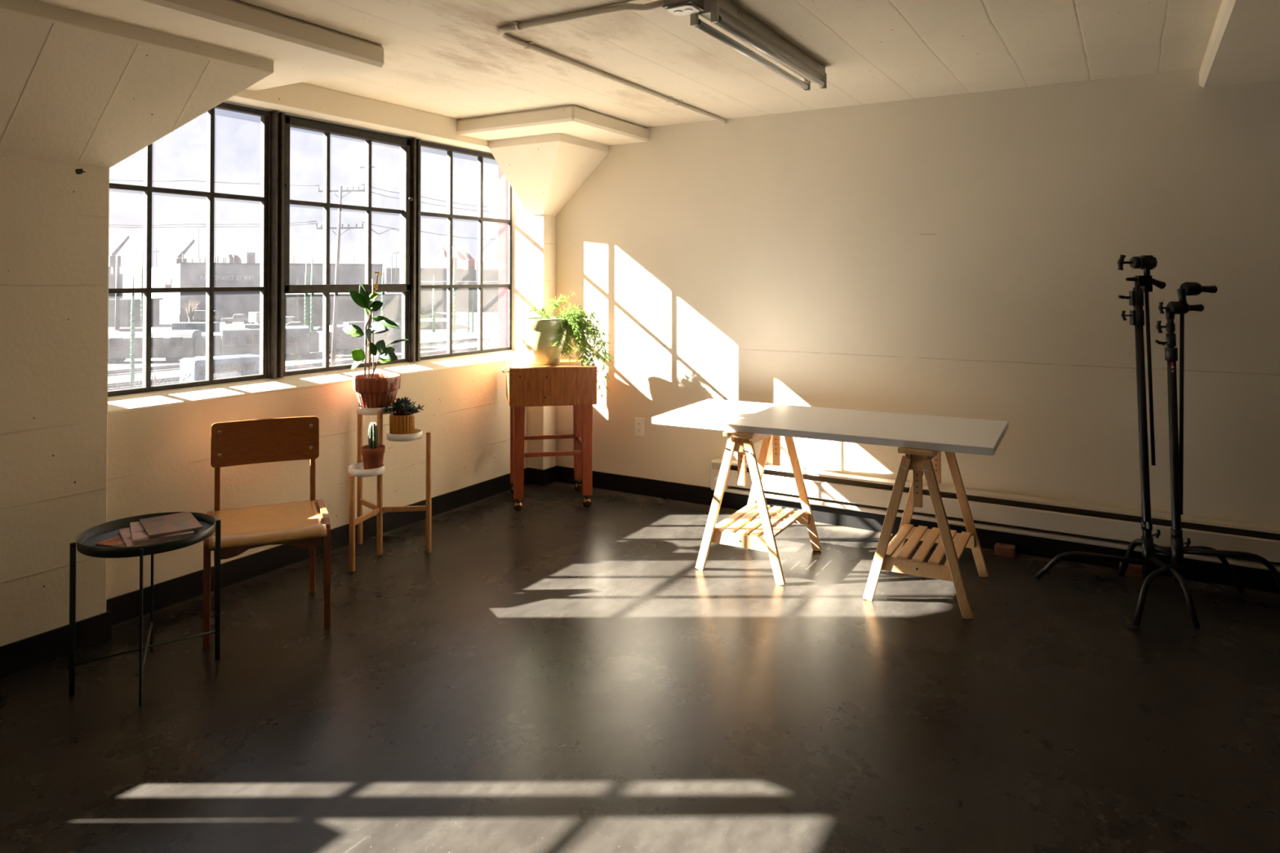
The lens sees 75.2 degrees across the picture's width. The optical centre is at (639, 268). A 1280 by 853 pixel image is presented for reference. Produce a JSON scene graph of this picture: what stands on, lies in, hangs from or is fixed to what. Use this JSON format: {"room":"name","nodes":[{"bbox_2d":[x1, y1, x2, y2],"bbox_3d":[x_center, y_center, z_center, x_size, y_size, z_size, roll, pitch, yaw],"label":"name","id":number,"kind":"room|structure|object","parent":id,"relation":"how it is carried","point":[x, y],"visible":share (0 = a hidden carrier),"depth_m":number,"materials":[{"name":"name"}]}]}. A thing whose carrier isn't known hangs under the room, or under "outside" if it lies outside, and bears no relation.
{"room":"photo studio","nodes":[
{"label":"photo studio","id":0,"kind":"room"},
{"bbox_2d":[0,82,555,646],"bbox_3d":[-3.067,0.246,2.165,0.403,2.456,9.000,0,-1,31],"label":"wall","id":1,"kind":"structure","parent":0,"point":[75,458],"depth_m":3.57,"materials":[{"name":"beige paint"}]},
{"bbox_2d":[0,0,273,168],"bbox_3d":[-2.286,-0.647,2.792,0.583,0.470,1.958,0,-1,31],"label":"sloped ceiling","id":2,"kind":"structure","parent":1,"relation":"attached to","point":[77,87],"depth_m":3.07,"materials":[{"name":"beige paint"}]},
{"bbox_2d":[34,0,384,90],"bbox_3d":[-2.157,-0.928,2.720,0.921,0.096,2.600,0,-1,31],"label":"ceiling beam","id":3,"kind":"structure","parent":1,"relation":"attached to","point":[300,51],"depth_m":3.15,"materials":[{"name":"beige paint"}]},
{"bbox_2d":[0,465,556,678],"bbox_3d":[-2.033,1.433,3.620,0.149,0.112,5.420,0,-1,31],"label":"baseboard","id":4,"kind":"structure","parent":1,"relation":"attached to","point":[22,655],"depth_m":3.83,"materials":[{"name":"black rubber"}]},
{"bbox_2d":[107,102,511,396],"bbox_3d":[-1.646,-0.120,4.720,0.101,1.376,2.866,0,-1,31],"label":"window","id":5,"kind":"structure","parent":1,"relation":"in","point":[274,198],"depth_m":4.36,"materials":[{"name":"metal"}]},
{"bbox_2d":[497,165,508,347],"bbox_3d":[-0.974,-0.099,5.996,0.103,1.410,0.026,0,-1,31],"label":"trim","id":6,"kind":"structure","parent":1,"relation":"attached to","point":[503,230],"depth_m":5.99,"materials":[{"name":"white paint"}]},
{"bbox_2d":[488,133,608,215],"bbox_3d":[-0.610,-0.616,5.617,0.583,0.470,0.571,0,-1,31],"label":"column capital","id":7,"kind":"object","parent":1,"relation":"attached to","point":[544,171],"depth_m":5.55,"materials":[{"name":"beige paint"}]},
{"bbox_2d":[457,104,648,145],"bbox_3d":[-0.553,-0.899,5.424,0.921,0.096,0.891,0,-1,31],"label":"trim","id":8,"kind":"structure","parent":1,"relation":"attached to","point":[572,120],"depth_m":5.14,"materials":[{"name":"beige paint"}]},
{"bbox_2d":[360,444,385,469],"bbox_3d":[-1.359,0.971,4.231,0.117,0.129,0.117,0,-1,31],"label":"pot","id":9,"kind":"object","parent":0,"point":[372,454],"depth_m":4.19,"materials":[{"name":"ceramic"}]},
{"bbox_2d":[0,481,1279,852],"bbox_3d":[0.779,1.574,-0.130,9.345,0.250,9.400,0,-1,31],"label":"floor","id":10,"kind":"structure","parent":0,"point":[557,673],"depth_m":2.80,"materials":[{"name":"concrete"}]},
{"bbox_2d":[68,511,221,706],"bbox_3d":[-1.791,1.215,3.024,0.437,0.536,0.439,0,-1,31],"label":"tray table","id":11,"kind":"object","parent":10,"relation":"on","point":[86,540],"visible":0.86,"depth_m":2.93,"materials":[{"name":"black metal"}]},
{"bbox_2d":[95,535,187,547],"bbox_3d":[-1.788,0.976,2.994,0.236,0.005,0.180,0,-1,17],"label":"magazine","id":12,"kind":"object","parent":11,"relation":"on","point":[117,542],"visible":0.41,"depth_m":2.94,"materials":[{"name":"paper"}]},
{"bbox_2d":[118,527,185,547],"bbox_3d":[-1.788,0.970,3.041,0.180,0.006,0.251,0,-1,-38],"label":"magazine","id":13,"kind":"object","parent":12,"relation":"on","point":[125,533],"visible":0.41,"depth_m":2.97,"materials":[{"name":"paper"}]},
{"bbox_2d":[129,521,193,544],"bbox_3d":[-1.768,0.962,3.070,0.190,0.010,0.266,0,-1,-33],"label":"magazine","id":14,"kind":"object","parent":13,"relation":"on","point":[139,535],"visible":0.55,"depth_m":2.98,"materials":[{"name":"paper"}]},
{"bbox_2d":[138,511,202,537],"bbox_3d":[-1.750,0.952,3.097,0.170,0.008,0.251,0,-1,-38],"label":"magazine","id":15,"kind":"object","parent":14,"relation":"on","point":[154,526],"visible":1,"depth_m":3.08,"materials":[{"name":"paper"}]},
{"bbox_2d":[76,511,216,558],"bbox_3d":[-1.791,0.965,3.028,0.437,0.036,0.437,0,-1,31],"label":"tray","id":16,"kind":"object","parent":11,"relation":"on","point":[86,540],"depth_m":2.97,"materials":[{"name":"black metal"}]},
{"bbox_2d":[202,416,330,648],"bbox_3d":[-1.593,1.084,3.552,0.469,0.811,0.500,0,-1,-26],"label":"wooden chair","id":17,"kind":"object","parent":10,"relation":"on","point":[299,524],"visible":0.94,"depth_m":3.65,"materials":[{"name":"brown wood"}]},
{"bbox_2d":[348,404,431,572],"bbox_3d":[-1.400,1.115,4.322,0.458,0.765,0.424,0,-1,31],"label":"plant stand","id":18,"kind":"object","parent":10,"relation":"on","point":[357,469],"visible":0.82,"depth_m":4.35,"materials":[{"name":"brown wood"}]},
{"bbox_2d":[348,462,384,477],"bbox_3d":[-1.392,1.023,4.229,0.176,0.037,0.176,0,-1,31],"label":"tray","id":19,"kind":"object","parent":18,"relation":"on","point":[357,469],"depth_m":4.17,"materials":[{"name":"white metal"}]},
{"bbox_2d":[360,422,385,469],"bbox_3d":[-1.359,0.909,4.232,0.117,0.252,0.117,0,-1,31],"label":"cactus","id":20,"kind":"object","parent":18,"relation":"on","point":[372,453],"visible":1,"depth_m":4.21,"materials":[{"name":"ceramic"}]},
{"bbox_2d":[356,404,393,415],"bbox_3d":[-1.414,0.752,4.461,0.206,0.037,0.206,0,-1,31],"label":"tray","id":21,"kind":"object","parent":18,"relation":"on","point":[366,411],"depth_m":4.36,"materials":[{"name":"white metal"}]},
{"bbox_2d":[342,279,408,408],"bbox_3d":[-1.424,0.410,4.474,0.326,0.709,0.253,0,-1,31],"label":"leaf plant","id":22,"kind":"object","parent":18,"relation":"on","point":[373,390],"visible":0.94,"depth_m":4.43,"materials":[{"name":"plant"}]},
{"bbox_2d":[381,396,424,434],"bbox_3d":[-1.255,0.782,4.380,0.230,0.210,0.217,0,-1,0],"label":"jade plant","id":23,"kind":"object","parent":18,"relation":"on","point":[402,421],"visible":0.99,"depth_m":4.33,"materials":[{"name":"green plant"}]},
{"bbox_2d":[386,428,422,441],"bbox_3d":[-1.238,0.874,4.369,0.180,0.037,0.180,0,-1,31],"label":"tray","id":24,"kind":"object","parent":18,"relation":"on","point":[417,435],"depth_m":4.29,"materials":[{"name":"white metal"}]},
{"bbox_2d":[499,359,597,511],"bbox_3d":[-0.610,1.063,5.402,0.596,0.892,0.501,0,-1,-12],"label":"cart","id":25,"kind":"object","parent":10,"relation":"on","point":[564,383],"visible":1,"depth_m":5.19,"materials":[{"name":"brown wood"}]},
{"bbox_2d":[519,316,566,364],"bbox_3d":[-0.623,0.467,5.381,0.317,0.297,0.317,0,-1,31],"label":"pot","id":26,"kind":"object","parent":25,"relation":"on","point":[542,337],"depth_m":5.27,"materials":[{"name":"white ceramic"}]},
{"bbox_2d":[519,291,613,401],"bbox_3d":[-0.475,0.503,5.369,0.612,0.709,0.334,0,-1,8],"label":"fern","id":27,"kind":"object","parent":25,"relation":"on","point":[544,337],"visible":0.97,"depth_m":5.30,"materials":[{"name":"green plant"}]},
{"bbox_2d":[695,431,821,585],"bbox_3d":[0.619,1.151,4.275,0.463,0.702,0.613,0,-1,30],"label":"trestle","id":28,"kind":"object","parent":10,"relation":"on","point":[743,443],"visible":0.78,"depth_m":4.09,"materials":[{"name":"brown wood"}]},
{"bbox_2d":[862,447,988,618],"bbox_3d":[1.347,1.146,3.890,0.463,0.702,0.613,0,-1,29],"label":"trestle","id":29,"kind":"object","parent":10,"relation":"on","point":[893,556],"visible":0.86,"depth_m":3.70,"materials":[{"name":"brown wood"}]},
{"bbox_2d":[650,399,1008,456],"bbox_3d":[0.948,0.781,4.214,1.630,0.034,0.740,0,-1,28],"label":"tabletop","id":30,"kind":"object","parent":29,"relation":"on","point":[941,433],"visible":1,"depth_m":4.08,"materials":[{"name":"white laminate"}]},
{"bbox_2d":[994,542,1015,557],"bbox_3d":[1.909,1.472,4.346,0.096,0.050,0.060,0,-1,31],"label":"brick","id":31,"kind":"object","parent":10,"relation":"on","point":[1000,549],"visible":1,"depth_m":4.33,"materials":[{"name":"red brick"}]},
{"bbox_2d":[1120,562,1142,577],"bbox_3d":[2.397,1.469,4.056,0.096,0.050,0.060,0,-1,31],"label":"brick","id":32,"kind":"object","parent":10,"relation":"on","point":[1133,570],"visible":0.62,"depth_m":4.03,"materials":[{"name":"red brick"}]},
{"bbox_2d":[1035,254,1244,630],"bbox_3d":[2.357,0.713,3.869,0.649,1.553,0.721,0,-1,-32],"label":"stand","id":33,"kind":"object","parent":10,"relation":"on","point":[1135,297],"visible":0.95,"depth_m":3.82,"materials":[{"name":"black metal"}]},
{"bbox_2d":[1118,281,1279,627],"bbox_3d":[2.443,0.771,3.578,0.679,1.427,0.668,0,-1,31],"label":"stand","id":34,"kind":"object","parent":10,"relation":"on","point":[1181,307],"visible":0.98,"depth_m":3.70,"materials":[{"name":"black metal"}]},
{"bbox_2d":[235,0,1222,127],"bbox_3d":[0.779,-1.132,-0.101,9.345,0.250,9.400,0,-1,31],"label":"ceiling","id":35,"kind":"structure","parent":0,"point":[446,58],"depth_m":3.66,"materials":[{"name":"white paint"}]},
{"bbox_2d":[497,0,726,124],"bbox_3d":[0.304,-0.940,4.102,0.853,0.042,2.268,0,-1,31],"label":"conduit","id":36,"kind":"object","parent":35,"relation":"attached to","point":[517,26],"visible":0.97,"depth_m":3.41,"materials":[{"name":"white metal"}]},
{"bbox_2d":[662,0,704,15],"bbox_3d":[0.151,-0.935,2.903,0.110,0.078,0.108,0,-1,31],"label":"junction box","id":37,"kind":"object","parent":35,"relation":"attached to","point":[677,7],"visible":1,"depth_m":2.88,"materials":[{"name":"grey metal"}]},
{"bbox_2d":[674,10,682,14],"bbox_3d":[0.134,-0.898,2.912,0.031,0.004,0.031,0,-1,22],"label":"socket","id":38,"kind":"object","parent":37,"relation":"attached to","point":[676,12],"depth_m":2.91,"materials":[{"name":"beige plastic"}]},
{"bbox_2d":[684,8,693,12],"bbox_3d":[0.169,-0.898,2.892,0.031,0.004,0.031,-1,-1,40],"label":"socket","id":39,"kind":"object","parent":37,"relation":"attached to","point":[685,10],"depth_m":2.89,"materials":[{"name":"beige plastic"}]},
{"bbox_2d":[690,0,826,91],"bbox_3d":[0.535,-0.916,3.471,0.113,0.105,1.218,0,-1,31],"label":"fluorescent fixture","id":40,"kind":"object","parent":35,"relation":"attached to","point":[724,14],"visible":0.97,"depth_m":3.31,"materials":[{"name":"white metal"}]},
{"bbox_2d":[555,68,1279,526],"bbox_3d":[3.125,0.264,3.841,9.345,2.456,0.200,0,-1,31],"label":"wall","id":41,"kind":"structure","parent":0,"point":[957,255],"depth_m":4.53,"materials":[{"name":"beige paint"}]},
{"bbox_2d":[635,417,644,436],"bbox_3d":[-0.003,1.061,5.565,0.076,0.120,0.011,0,-1,31],"label":"wall outlet","id":42,"kind":"object","parent":41,"relation":"attached to","point":[639,422],"visible":1,"depth_m":5.56,"materials":[{"name":"beige plastic"}]},
{"bbox_2d":[556,466,1279,593],"bbox_3d":[3.163,1.434,3.681,8.729,0.112,0.014,0,-1,31],"label":"baseboard","id":43,"kind":"structure","parent":41,"relation":"attached to","point":[1260,580],"depth_m":4.59,"materials":[{"name":"black rubber"}]},
{"bbox_2d":[711,457,1279,572],"bbox_3d":[2.472,1.286,4.046,4.690,0.193,0.094,0,-1,31],"label":"baseboard heater","id":44,"kind":"object","parent":41,"relation":"attached to","point":[1100,525],"visible":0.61,"depth_m":4.30,"materials":[{"name":"beige metal"}]},
{"bbox_2d":[1199,0,1279,88],"bbox_3d":[3.208,-0.930,2.596,2.320,0.096,1.920,0,-1,31],"label":"trim","id":45,"kind":"structure","parent":41,"relation":"attached to","point":[1243,47],"depth_m":3.27,"materials":[{"name":"beige paint"}]},
{"label":"outside","id":46,"kind":"structure","parent":0,"visible":0},
{"bbox_2d":[107,291,497,391],"bbox_3d":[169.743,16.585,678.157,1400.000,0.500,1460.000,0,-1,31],"label":"ground","id":47,"kind":"structure","parent":46,"point":[490,320],"depth_m":124.27,"materials":[{"name":"white snow"}]},
{"bbox_2d":[108,274,123,299],"bbox_3d":[-145.182,6.511,235.457,10.335,10.005,12.263,0,-1,31],"label":"shed","id":48,"kind":"object","parent":47,"relation":"on","point":[112,277],"visible":0.04,"depth_m":229.97,"materials":[{"name":"grey"}]},
{"bbox_2d":[115,256,120,330],"bbox_3d":[-87.980,4.169,139.962,0.807,12.614,0.724,0,-1,31],"label":"utility pole","id":49,"kind":"object","parent":47,"relation":"on","point":[117,258],"visible":0.94,"depth_m":139.72,"materials":[{"name":"grey metal"}]},
{"bbox_2d":[108,235,128,274],"bbox_3d":[-239.771,-1.011,379.887,10.775,28.281,6.657,0,-1,31],"label":"crane","id":50,"kind":"object","parent":47,"relation":"on","point":[112,262],"visible":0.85,"depth_m":379.71,"materials":[{"name":"grey metal"}]},
{"bbox_2d":[107,369,142,389],"bbox_3d":[-26.585,7.282,43.046,1.926,4.288,1.556,0,-1,-1],"label":"bare shrub","id":51,"kind":"object","parent":47,"relation":"on","point":[138,370],"visible":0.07,"depth_m":42.98,"materials":[{"name":"grey plant"}]},
{"bbox_2d":[113,372,140,390],"bbox_3d":[-20.120,6.530,31.825,2.415,5.545,2.646,0,-1,31],"label":"bare shrub","id":52,"kind":"object","parent":47,"relation":"on","point":[140,372],"visible":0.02,"depth_m":31.99,"materials":[{"name":"grey plant"}]},
{"bbox_2d":[129,268,135,387],"bbox_3d":[-39.822,4.784,65.234,0.321,9.752,0.321,0,-1,31],"label":"striped pole","id":53,"kind":"object","parent":47,"relation":"on","point":[132,310],"visible":0.95,"depth_m":65.12,"materials":[{"name":"green paint"}]},
{"bbox_2d":[108,297,162,327],"bbox_3d":[-94.395,8.134,155.430,8.990,5.017,11.465,0,-1,31],"label":"shed","id":54,"kind":"object","parent":47,"relation":"on","point":[125,304],"visible":0.54,"depth_m":150.63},
{"bbox_2d":[112,368,164,389],"bbox_3d":[-22.080,6.909,37.091,1.782,4.903,2.289,0,-1,20],"label":"bare shrub","id":55,"kind":"object","parent":47,"relation":"on","point":[162,369],"visible":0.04,"depth_m":36.96,"materials":[{"name":"grey plant"}]},
{"bbox_2d":[140,248,142,327],"bbox_3d":[-81.395,3.025,135.983,0.535,14.811,0.535,0,-1,31],"label":"striped pole","id":56,"kind":"object","parent":47,"relation":"on","point":[141,275],"visible":0.49,"depth_m":135.75,"materials":[{"name":"green paint"}]},
{"bbox_2d":[107,327,205,363],"bbox_3d":[-52.475,8.096,88.215,12.230,3.603,2.780,0,-1,-9],"label":"car","id":57,"kind":"object","parent":47,"relation":"on","point":[173,345],"visible":0.59,"depth_m":87.37,"materials":[{"name":"silver metal"}]},
{"bbox_2d":[151,367,169,386],"bbox_3d":[-29.615,7.738,51.063,1.399,3.550,1.203,0,-1,-36],"label":"bare shrub","id":58,"kind":"object","parent":47,"relation":"on","point":[154,374],"visible":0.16,"depth_m":50.86,"materials":[{"name":"grey plant"}]},
{"bbox_2d":[168,239,194,265],"bbox_3d":[-209.767,-0.134,379.892,10.512,26.532,6.513,0,-1,31],"label":"crane","id":59,"kind":"object","parent":47,"relation":"on","point":[171,261],"visible":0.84,"depth_m":379.71,"materials":[{"name":"grey metal"}]},
{"bbox_2d":[165,362,199,384],"bbox_3d":[-23.559,7.142,43.434,1.801,4.577,1.766,0,-1,21],"label":"bare shrub","id":60,"kind":"object","parent":47,"relation":"on","point":[190,373],"visible":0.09,"depth_m":43.45,"materials":[{"name":"grey plant"}]},
{"bbox_2d":[178,299,200,322],"bbox_3d":[-89.880,8.476,165.849,4.206,4.599,3.948,0,-1,31],"label":"bare tree","id":61,"kind":"object","parent":47,"relation":"on","point":[190,312],"visible":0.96,"depth_m":165.64,"materials":[{"name":"plant"}]},
{"bbox_2d":[171,322,219,332],"bbox_3d":[-73.648,9.701,137.828,6.850,1.500,2.440,0,-1,0],"label":"shipping container","id":62,"kind":"object","parent":47,"relation":"on","point":[175,326],"visible":0.58,"depth_m":136.65,"materials":[{"name":"teal paint"}]},
{"bbox_2d":[192,310,224,322],"bbox_3d":[-87.383,9.608,168.317,5.387,2.347,1.940,0,-1,0],"label":"van","id":63,"kind":"object","parent":47,"relation":"on","point":[199,315],"visible":0.81,"depth_m":167.39,"materials":[{"name":"white paint"}]},
{"bbox_2d":[179,354,259,382],"bbox_3d":[-32.535,8.263,65.338,2.480,2.793,6.140,0,-1,36],"label":"bus","id":64,"kind":"object","parent":47,"relation":"on","point":[221,364],"visible":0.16,"depth_m":63.95,"materials":[{"name":"paint"}]},
{"bbox_2d":[221,314,250,324],"bbox_3d":[-78.051,9.781,161.303,5.543,1.848,1.940,0,-1,-6],"label":"pickup","id":65,"kind":"object","parent":47,"relation":"on","point":[237,317],"visible":0.84,"depth_m":160.39,"materials":[{"name":"white paint"}]},
{"bbox_2d":[229,361,255,377],"bbox_3d":[-20.666,7.127,43.684,1.687,4.613,1.968,0,-1,-28],"label":"bare shrub","id":66,"kind":"object","parent":47,"relation":"on","point":[238,362],"visible":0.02,"depth_m":43.60,"materials":[{"name":"grey plant"}]},
{"bbox_2d":[122,252,382,321],"bbox_3d":[-93.225,3.960,198.899,73.349,14.312,56.573,0,-1,31],"label":"building","id":67,"kind":"structure","parent":47,"relation":"on","point":[242,270],"depth_m":172.62,"materials":[{"name":"grey concrete"}]},
{"bbox_2d":[248,311,259,324],"bbox_3d":[-73.303,9.531,161.302,1.940,2.347,5.387,0,-1,16],"label":"van","id":68,"kind":"object","parent":47,"relation":"on","point":[253,317],"visible":0.31,"depth_m":158.79,"materials":[{"name":"white paint"}]},
{"bbox_2d":[285,316,301,324],"bbox_3d":[-60.227,9.317,141.647,5.387,2.347,1.940,0,-1,-17],"label":"van","id":69,"kind":"object","parent":47,"relation":"on","point":[288,319],"visible":0.1,"depth_m":141.03,"materials":[{"name":"white paint"}]},
{"bbox_2d":[285,321,310,328],"bbox_3d":[-57.585,9.723,139.933,4.541,1.498,1.940,0,-1,-11],"label":"van","id":70,"kind":"object","parent":47,"relation":"on","point":[291,323],"visible":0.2,"depth_m":139.04,"materials":[{"name":"white paint"}]},
{"bbox_2d":[107,346,490,390],"bbox_3d":[-31.706,9.731,84.491,2.600,0.300,45.898,0,-1,33],"label":"railway track","id":71,"kind":"object","parent":47,"relation":"on","point":[347,362],"visible":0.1,"depth_m":82.14,"materials":[{"name":"grey metal"}]},
{"bbox_2d":[107,337,493,376],"bbox_3d":[-36.306,9.868,97.107,3.879,0.300,53.463,0,-1,31],"label":"railway track","id":72,"kind":"object","parent":47,"relation":"on","point":[124,371],"visible":0.36,"depth_m":93.63,"materials":[{"name":"grey metal"}]},
{"bbox_2d":[213,324,319,358],"bbox_3d":[-41.221,8.029,91.585,10.822,3.811,2.780,0,-1,-28],"label":"car","id":73,"kind":"object","parent":72,"relation":"on","point":[300,340],"visible":0.76,"depth_m":89.99,"materials":[{"name":"silver metal"}]},
{"bbox_2d":[317,321,401,352],"bbox_3d":[-33.563,8.228,100.821,2.780,3.614,10.995,-1,-1,43],"label":"car","id":74,"kind":"object","parent":72,"relation":"on","point":[344,342],"visible":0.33,"depth_m":99.00,"materials":[{"name":"silver metal"}]},
{"bbox_2d":[304,261,307,325],"bbox_3d":[-54.630,4.544,135.967,0.535,11.774,0.535,0,-1,31],"label":"striped pole","id":75,"kind":"object","parent":47,"relation":"on","point":[306,278],"visible":0.74,"depth_m":135.79,"materials":[{"name":"metal"}]},
{"bbox_2d":[310,253,314,331],"bbox_3d":[-48.749,4.014,123.582,0.487,12.564,0.487,0,-1,31],"label":"striped pole","id":76,"kind":"object","parent":47,"relation":"on","point":[312,298],"visible":0.77,"depth_m":123.42,"materials":[{"name":"metal"}]},
{"bbox_2d":[315,186,364,365],"bbox_3d":[-25.958,1.296,71.970,4.228,16.891,0.370,0,-1,2],"label":"utility pole","id":77,"kind":"object","parent":47,"relation":"on","point":[339,223],"visible":0.95,"depth_m":71.87,"materials":[{"name":"grey wood"}]},
{"bbox_2d":[108,221,316,225],"bbox_3d":[-36.926,-3.889,71.073,17.939,0.498,0.219,0,-1,-6],"label":"power line","id":78,"kind":"object","parent":77,"relation":"attached to","point":[307,221],"visible":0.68,"depth_m":71.02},
{"bbox_2d":[109,179,319,186],"bbox_3d":[-36.833,-7.370,71.237,18.161,0.397,0.548,0,-1,-6],"label":"power line","id":79,"kind":"object","parent":77,"relation":"attached to","point":[109,180],"visible":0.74,"depth_m":71.08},
{"bbox_2d":[371,227,399,234],"bbox_3d":[-22.131,-3.299,75.824,1.749,0.780,8.193,0,-1,11],"label":"power line","id":80,"kind":"object","parent":77,"relation":"attached to","point":[391,228],"visible":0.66,"depth_m":72.45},
{"bbox_2d":[362,222,497,239],"bbox_3d":[-20.936,-3.907,90.998,14.047,0.430,35.913,0,-1,31],"label":"power line","id":81,"kind":"object","parent":77,"relation":"attached to","point":[362,222],"visible":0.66,"depth_m":89.31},
{"bbox_2d":[361,183,498,208],"bbox_3d":[-20.936,-7.667,90.999,14.042,1.214,35.905,0,-1,31],"label":"power line","id":82,"kind":"object","parent":77,"relation":"attached to","point":[362,184],"visible":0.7,"depth_m":90.19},
{"bbox_2d":[364,189,498,212],"bbox_3d":[-20.880,-7.179,90.999,14.138,1.174,35.849,0,-1,31],"label":"power line","id":83,"kind":"object","parent":77,"relation":"attached to","point":[364,189],"visible":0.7,"depth_m":90.12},
{"bbox_2d":[285,292,401,326],"bbox_3d":[-54.655,7.554,153.509,34.906,6.135,34.774,0,-1,31],"label":"building","id":84,"kind":"structure","parent":47,"relation":"on","point":[348,309],"depth_m":153.83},
{"bbox_2d":[337,320,355,324],"bbox_3d":[-50.281,9.761,143.392,4.541,1.498,1.940,0,-1,0],"label":"van","id":85,"kind":"object","parent":47,"relation":"on","point":[340,322],"visible":0.16,"depth_m":142.44,"materials":[{"name":"white paint"}]},
{"bbox_2d":[381,264,384,316],"bbox_3d":[-42.059,4.858,135.963,0.535,11.145,0.535,0,-1,31],"label":"striped pole","id":86,"kind":"object","parent":47,"relation":"on","point":[383,281],"visible":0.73,"depth_m":135.79,"materials":[{"name":"metal"}]},
{"bbox_2d":[391,252,391,292],"bbox_3d":[-68.745,3.440,229.978,0.242,16.029,0.269,0,-1,31],"label":"utility pole","id":87,"kind":"object","parent":47,"relation":"on","point":[391,252],"visible":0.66,"depth_m":229.89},
{"bbox_2d":[393,249,398,292],"bbox_3d":[-67.498,3.085,229.919,1.285,16.738,0.816,0,-1,31],"label":"utility pole","id":88,"kind":"object","parent":47,"relation":"on","point":[396,250],"visible":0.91,"depth_m":229.91,"materials":[{"name":"grey metal"}]},
{"bbox_2d":[391,320,401,326],"bbox_3d":[-42.521,9.780,145.174,4.541,1.498,1.940,0,-1,-17],"label":"van","id":89,"kind":"object","parent":47,"relation":"on","point":[399,322],"visible":0.12,"depth_m":144.44,"materials":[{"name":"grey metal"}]},
{"bbox_2d":[386,267,462,292],"bbox_3d":[-68.461,5.867,265.336,24.401,11.945,20.688,0,-1,31],"label":"shed","id":90,"kind":"object","parent":47,"relation":"on","point":[427,274],"visible":0.33,"depth_m":260.02,"materials":[{"name":"grey metal"}]},
{"bbox_2d":[431,275,435,332],"bbox_3d":[-33.731,5.748,135.954,0.535,9.364,0.535,0,-1,31],"label":"striped pole","id":91,"kind":"object","parent":47,"relation":"on","point":[433,295],"visible":0.97,"depth_m":135.75,"materials":[{"name":"metal"}]},
{"bbox_2d":[439,245,457,268],"bbox_3d":[-97.093,1.023,419.971,7.919,25.104,5.250,0,-1,31],"label":"crane","id":92,"kind":"object","parent":47,"relation":"on","point":[442,261],"visible":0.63,"depth_m":418.87,"materials":[{"name":"red metal"}]},
{"bbox_2d":[452,258,456,332],"bbox_3d":[-30.379,4.439,135.968,0.535,11.983,0.535,0,-1,31],"label":"striped pole","id":93,"kind":"object","parent":47,"relation":"on","point":[454,290],"visible":0.84,"depth_m":135.75,"materials":[{"name":"green paint"}]},
{"bbox_2d":[420,281,497,312],"bbox_3d":[-46.370,7.376,220.446,28.401,7.949,22.977,0,-1,31],"label":"shed","id":94,"kind":"object","parent":47,"relation":"on","point":[490,295],"visible":0.36,"depth_m":214.93,"materials":[{"name":"grey metal"}]},
{"bbox_2d":[452,245,475,269],"bbox_3d":[-91.404,0.902,429.973,10.300,25.576,6.697,0,-1,31],"label":"crane","id":95,"kind":"object","parent":47,"relation":"on","point":[464,264],"visible":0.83,"depth_m":428.59,"materials":[{"name":"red metal"}]},
{"bbox_2d":[467,288,469,332],"bbox_3d":[-28.074,6.272,135.948,0.202,8.317,0.202,0,-1,31],"label":"striped pole","id":96,"kind":"object","parent":47,"relation":"on","point":[468,289],"visible":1,"depth_m":135.92,"materials":[{"name":"green paint"}]},
{"bbox_2d":[459,246,483,269],"bbox_3d":[-89.292,0.990,439.976,10.832,25.627,7.029,0,-1,31],"label":"crane","id":97,"kind":"object","parent":47,"relation":"on","point":[468,255],"visible":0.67,"depth_m":439.61,"materials":[{"name":"red metal"}]},
{"bbox_2d":[471,288,473,332],"bbox_3d":[-27.341,6.482,135.946,0.202,7.898,0.202,0,-1,31],"label":"striped pole","id":98,"kind":"object","parent":47,"relation":"on","point":[473,288],"visible":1,"depth_m":135.85,"materials":[{"name":"green metal"}]},
{"bbox_2d":[462,269,497,281],"bbox_3d":[-53.290,6.214,290.292,22.120,11.794,19.336,0,-1,31],"label":"shed","id":99,"kind":"object","parent":47,"relation":"on","point":[468,275],"visible":0.21,"depth_m":285.02,"materials":[{"name":"grey metal"}]},
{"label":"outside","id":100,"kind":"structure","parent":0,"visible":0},
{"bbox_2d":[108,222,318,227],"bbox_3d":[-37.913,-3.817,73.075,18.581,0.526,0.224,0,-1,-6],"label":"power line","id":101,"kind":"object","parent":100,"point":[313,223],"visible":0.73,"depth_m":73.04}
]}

